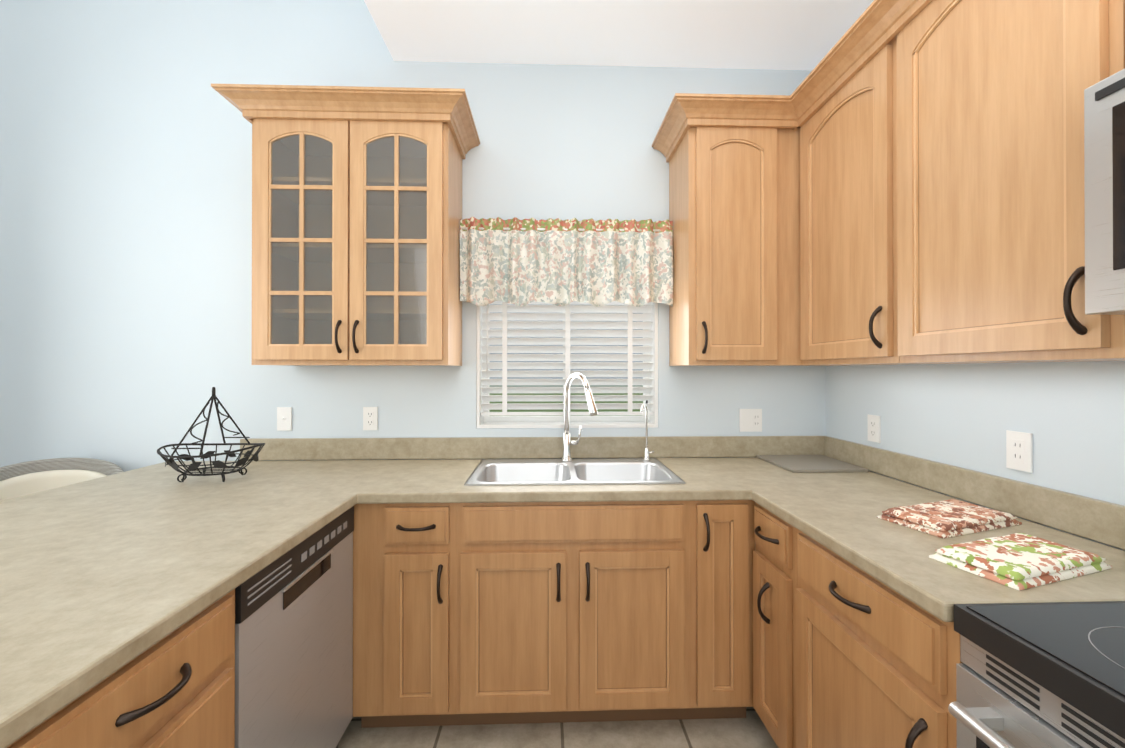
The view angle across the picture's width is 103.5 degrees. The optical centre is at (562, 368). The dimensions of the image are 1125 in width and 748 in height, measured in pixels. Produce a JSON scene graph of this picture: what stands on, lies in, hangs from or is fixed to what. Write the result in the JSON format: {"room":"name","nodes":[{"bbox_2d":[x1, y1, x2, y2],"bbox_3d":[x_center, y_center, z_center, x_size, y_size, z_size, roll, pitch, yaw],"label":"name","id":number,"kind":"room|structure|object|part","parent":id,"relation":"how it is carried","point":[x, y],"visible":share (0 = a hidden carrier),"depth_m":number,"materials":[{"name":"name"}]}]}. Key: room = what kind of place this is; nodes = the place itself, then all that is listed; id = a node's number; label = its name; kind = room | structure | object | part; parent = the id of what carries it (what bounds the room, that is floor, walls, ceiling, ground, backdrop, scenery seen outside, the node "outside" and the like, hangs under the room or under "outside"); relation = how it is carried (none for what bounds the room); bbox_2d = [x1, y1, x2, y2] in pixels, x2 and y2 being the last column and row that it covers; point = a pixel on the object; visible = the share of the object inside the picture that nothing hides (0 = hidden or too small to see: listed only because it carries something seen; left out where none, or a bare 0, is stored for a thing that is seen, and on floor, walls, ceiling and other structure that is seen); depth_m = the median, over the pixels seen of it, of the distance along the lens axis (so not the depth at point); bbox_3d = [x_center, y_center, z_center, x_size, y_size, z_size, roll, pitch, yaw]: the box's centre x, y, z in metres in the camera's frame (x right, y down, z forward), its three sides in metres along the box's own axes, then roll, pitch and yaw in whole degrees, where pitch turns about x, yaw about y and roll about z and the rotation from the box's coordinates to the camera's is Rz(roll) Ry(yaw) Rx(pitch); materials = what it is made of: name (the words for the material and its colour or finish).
{"room":"kitchen","nodes":[
{"label":"kitchen","id":0,"kind":"room"},
{"bbox_2d":[0,0,825,471],"bbox_3d":[-1.532,-0.537,2.279,6.180,3.800,0.160,0,0,-2],"label":"wall","id":1,"kind":"structure","parent":0,"point":[124,236],"depth_m":2.19,"materials":[{"name":"paint"}]},
{"bbox_2d":[277,407,291,430],"bbox_3d":[-1.376,0.247,2.194,0.070,0.116,0.010,0,0,-2],"label":"light switch","id":2,"kind":"object","parent":1,"relation":"attached to","point":[284,418],"visible":1,"depth_m":2.19,"materials":[{"name":"white plastic"}]},
{"bbox_2d":[211,84,479,365],"bbox_3d":[-0.911,-0.580,2.004,1.010,1.126,0.424,0,0,-2],"label":"upper cabinet","id":3,"kind":"object","parent":1,"relation":"attached to","point":[356,204],"visible":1,"depth_m":1.89,"materials":[{"name":"brown wood"}]},
{"bbox_2d":[363,407,377,429],"bbox_3d":[-0.957,0.247,2.209,0.070,0.116,0.008,0,0,-2],"label":"electrical outlet","id":4,"kind":"object","parent":1,"relation":"attached to","point":[370,418],"visible":1,"depth_m":2.21,"materials":[{"name":"white plastic"}]},
{"bbox_2d":[460,217,672,306],"bbox_3d":[0.023,-0.518,2.164,1.045,0.424,0.065,0,0,-2],"label":"valance curtain","id":5,"kind":"object","parent":1,"relation":"attached to","point":[556,262],"visible":1,"depth_m":2.16,"materials":[{"name":"multicoloured fabric"}]},
{"bbox_3d":[0.023,-0.683,2.175,1.045,0.012,0.012,0,0,-2],"label":"valance rod","id":6,"kind":"part","parent":5,"relation":"part of","materials":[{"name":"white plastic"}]},
{"bbox_2d":[476,302,657,427],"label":"window","id":7,"kind":"structure","parent":1,"relation":"in","point":[558,421],"depth_m":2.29,"materials":[{"name":"white plastic"}]},
{"bbox_2d":[481,300,652,415],"bbox_3d":[0.026,-0.090,2.286,0.881,0.655,0.066,0,0,-2],"label":"window blinds","id":8,"kind":"object","parent":7,"relation":"attached to","point":[572,315],"visible":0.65,"depth_m":2.29,"materials":[{"name":"white plastic"}]},
{"bbox_2d":[240,436,1124,549],"bbox_3d":[-0.088,0.393,1.526,2.937,0.105,1.427,0,0,-2],"label":"backsplash","id":9,"kind":"structure","parent":1,"relation":"attached to","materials":[{"name":"laminate"}]},
{"bbox_2d":[739,409,761,431],"bbox_3d":[0.964,0.262,2.271,0.116,0.116,0.009,0,0,-2],"label":"electrical outlet","id":10,"kind":"object","parent":1,"relation":"attached to","point":[750,420],"visible":1,"depth_m":2.27,"materials":[{"name":"white plastic"}]},
{"bbox_2d":[652,93,850,365],"bbox_3d":[0.912,-0.580,2.064,0.902,1.126,0.424,0,0,-2],"label":"upper cabinet","id":11,"kind":"object","parent":1,"relation":"attached to","point":[733,160],"visible":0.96,"depth_m":1.95,"materials":[{"name":"brown wood"}]},
{"bbox_2d":[338,707,777,747],"bbox_3d":[-1.450,1.383,-0.224,6.180,0.060,5.235,0,0,-2],"label":"floor","id":12,"kind":"structure","parent":0,"point":[750,730],"depth_m":1.65,"materials":[{"name":"tile"}]},
{"bbox_2d":[0,458,123,500],"bbox_3d":[-2.186,0.885,1.889,0.446,0.952,0.456,0,0,-2],"label":"chair","id":13,"kind":"object","parent":12,"relation":"on","point":[25,478],"visible":0.29,"depth_m":2.00,"materials":[{"name":"wicker"}]},
{"bbox_2d":[6,589,234,747],"bbox_3d":[-1.008,0.919,0.764,0.669,0.875,0.458,0,0,-2],"label":"base cabinet","id":14,"kind":"object","parent":12,"relation":"on","point":[175,688],"visible":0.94,"depth_m":0.80,"materials":[{"name":"brown wood"}]},
{"bbox_2d":[235,506,353,747],"bbox_3d":[-1.027,0.925,1.294,0.577,0.868,0.596,0,0,-2],"label":"dishwasher","id":15,"kind":"object","parent":12,"relation":"on","point":[294,647],"visible":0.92,"depth_m":1.25,"materials":[{"name":"silver metal"}]},
{"bbox_2d":[353,503,460,727],"bbox_3d":[-0.581,0.923,1.888,0.375,0.875,0.666,0,0,-2],"label":"base cabinet","id":16,"kind":"object","parent":12,"relation":"on","point":[404,614],"visible":0.85,"depth_m":1.61,"materials":[{"name":"brown wood"}]},
{"bbox_2d":[457,501,689,724],"bbox_3d":[0.036,0.924,1.909,0.860,0.875,0.666,0,0,-2],"label":"base cabinet","id":17,"kind":"object","parent":12,"relation":"on","point":[573,611],"visible":0.94,"depth_m":1.62,"materials":[{"name":"brown wood"}]},
{"bbox_2d":[684,500,754,718],"bbox_3d":[0.588,0.924,1.927,0.245,0.875,0.666,0,0,-2],"label":"base cabinet","id":18,"kind":"object","parent":12,"relation":"on","point":[722,545],"visible":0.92,"depth_m":1.64,"materials":[{"name":"brown wood"}]},
{"bbox_2d":[753,502,797,747],"bbox_3d":[1.023,0.922,1.526,0.716,0.875,0.280,0,0,-2],"label":"base cabinet","id":19,"kind":"object","parent":12,"relation":"on","point":[775,577],"visible":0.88,"depth_m":1.49,"materials":[{"name":"brown wood"}]},
{"bbox_2d":[796,529,962,747],"bbox_3d":[1.036,0.920,1.113,0.716,0.875,0.543,0,0,-2],"label":"base cabinet","id":20,"kind":"object","parent":12,"relation":"on","point":[877,660],"visible":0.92,"depth_m":1.06,"materials":[{"name":"brown wood"}]},
{"bbox_2d":[948,601,1124,747],"bbox_3d":[1.049,0.825,0.462,0.722,1.062,0.758,0,0,-2],"label":"range","id":21,"kind":"object","parent":12,"relation":"on","point":[1042,675],"visible":1,"depth_m":0.72,"materials":[{"name":"silver metal"}]},
{"bbox_3d":[-1.057,0.920,1.059,0.630,0.875,2.292,0,0,-2],"label":"panel","id":22,"kind":"object","parent":12,"relation":"on","visible":0},
{"bbox_2d":[0,492,359,747],"bbox_3d":[-1.285,0.461,0.707,1.170,0.038,1.680,0,0,-2],"label":"countertop","id":23,"kind":"structure","parent":22,"relation":"on","point":[104,578],"depth_m":0.99,"materials":[{"name":"laminate"}]},
{"bbox_2d":[42,436,909,503],"bbox_3d":[-0.271,0.414,1.907,3.277,0.143,0.652,0,0,-2],"label":"countertop","id":24,"kind":"structure","parent":22,"relation":"on","point":[314,464],"depth_m":1.93,"materials":[{"name":"laminate"}]},
{"bbox_2d":[157,387,264,481],"bbox_3d":[-1.411,0.258,1.795,0.367,0.371,0.298,0,0,-2],"label":"wire basket","id":25,"kind":"object","parent":24,"relation":"on","point":[193,466],"visible":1,"depth_m":1.76,"materials":[{"name":"black metal"}]},
{"bbox_2d":[464,458,684,485],"bbox_3d":[0.043,0.539,1.945,0.852,0.197,0.477,0,0,-2],"label":"sink","id":26,"kind":"object","parent":24,"relation":"in","point":[598,471],"visible":0.5,"depth_m":2.08,"materials":[{"name":"silver metal"}]},
{"bbox_2d":[561,372,597,461],"bbox_3d":[0.074,0.228,2.045,0.155,0.424,0.236,0,0,-2],"label":"faucet","id":27,"kind":"object","parent":24,"relation":"on","point":[566,454],"visible":0.98,"depth_m":2.12,"materials":[{"name":"silver metal"}]},
{"bbox_2d":[641,400,653,460],"bbox_3d":[0.404,0.296,2.118,0.080,0.290,0.091,0,0,-2],"label":"tap","id":28,"kind":"object","parent":24,"relation":"on","point":[646,456],"visible":1,"depth_m":2.14,"materials":[{"name":"silver metal"}]},
{"bbox_2d":[756,455,868,472],"bbox_3d":[1.153,0.441,2.083,0.335,0.012,0.340,0,0,-2],"label":"cutting board","id":29,"kind":"object","parent":24,"relation":"on","point":[805,463],"visible":0.98,"depth_m":2.04,"materials":[{"name":"grey"}]},
{"bbox_2d":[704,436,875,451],"bbox_3d":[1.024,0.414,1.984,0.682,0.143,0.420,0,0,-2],"label":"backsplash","id":30,"kind":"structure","parent":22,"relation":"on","point":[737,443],"depth_m":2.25,"materials":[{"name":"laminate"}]},
{"bbox_2d":[748,456,1124,621],"bbox_3d":[1.046,0.411,1.237,0.688,0.143,0.775,0,0,-2],"label":"countertop","id":31,"kind":"structure","parent":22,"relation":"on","point":[840,511],"depth_m":1.22,"materials":[{"name":"laminate"}]},
{"bbox_2d":[877,499,1021,538],"bbox_3d":[1.126,0.428,1.297,0.335,0.032,0.175,0,0,-19],"label":"towel","id":32,"kind":"object","parent":31,"relation":"on","point":[949,518],"visible":1,"depth_m":1.25,"materials":[{"name":"multicoloured fabric"}]},
{"bbox_2d":[929,533,1111,590],"bbox_3d":[1.041,0.427,1.014,0.325,0.032,0.165,0,0,-18],"label":"towel","id":33,"kind":"object","parent":31,"relation":"on","point":[1019,561],"visible":1,"depth_m":0.97,"materials":[{"name":"multicoloured fabric"}]},
{"bbox_2d":[364,0,873,69],"bbox_3d":[0.339,-2.051,-0.253,2.205,0.993,5.035,0,0,-2],"label":"ceiling","id":34,"kind":"structure","parent":0,"point":[776,34],"depth_m":2.03,"materials":[{"name":"white paint"}]},
{"bbox_2d":[826,361,1124,550],"bbox_3d":[1.521,-0.547,-0.220,0.160,3.800,5.035,0,0,-2],"label":"wall","id":35,"kind":"structure","parent":0,"point":[1070,416],"depth_m":1.42,"materials":[{"name":"paint"}]},
{"bbox_2d":[867,414,880,442],"bbox_3d":[1.364,0.261,1.946,0.008,0.116,0.070,0,0,-2],"label":"electrical outlet","id":36,"kind":"object","parent":35,"relation":"attached to","point":[874,428],"visible":1,"depth_m":1.94,"materials":[{"name":"white plastic"}]},
{"bbox_2d":[793,24,968,364],"bbox_3d":[1.212,-0.548,1.699,0.327,1.060,0.542,0,0,-2],"label":"upper cabinet","id":37,"kind":"object","parent":35,"relation":"attached to","point":[843,96],"depth_m":1.62,"materials":[{"name":"brown wood"}]},
{"bbox_2d":[897,0,1124,362],"bbox_3d":[1.210,-0.550,1.148,0.366,1.060,0.555,0,0,-2],"label":"upper cabinet","id":38,"kind":"object","parent":35,"relation":"attached to","point":[990,196],"visible":0.96,"depth_m":1.10,"materials":[{"name":"brown wood"}]},
{"bbox_2d":[1006,430,1032,472],"bbox_3d":[1.384,0.249,1.346,0.008,0.116,0.070,0,0,-2],"label":"electrical outlet","id":39,"kind":"object","parent":35,"relation":"attached to","point":[1019,450],"visible":1,"depth_m":1.34,"materials":[{"name":"white plastic"}]},
{"bbox_2d":[1084,69,1124,314],"bbox_3d":[1.193,-0.324,0.489,0.444,0.435,0.748,0,0,-2],"label":"microwave","id":40,"kind":"object","parent":35,"relation":"attached to","point":[1104,148],"visible":1,"depth_m":0.82,"materials":[{"name":"silver metal"}]}
]}

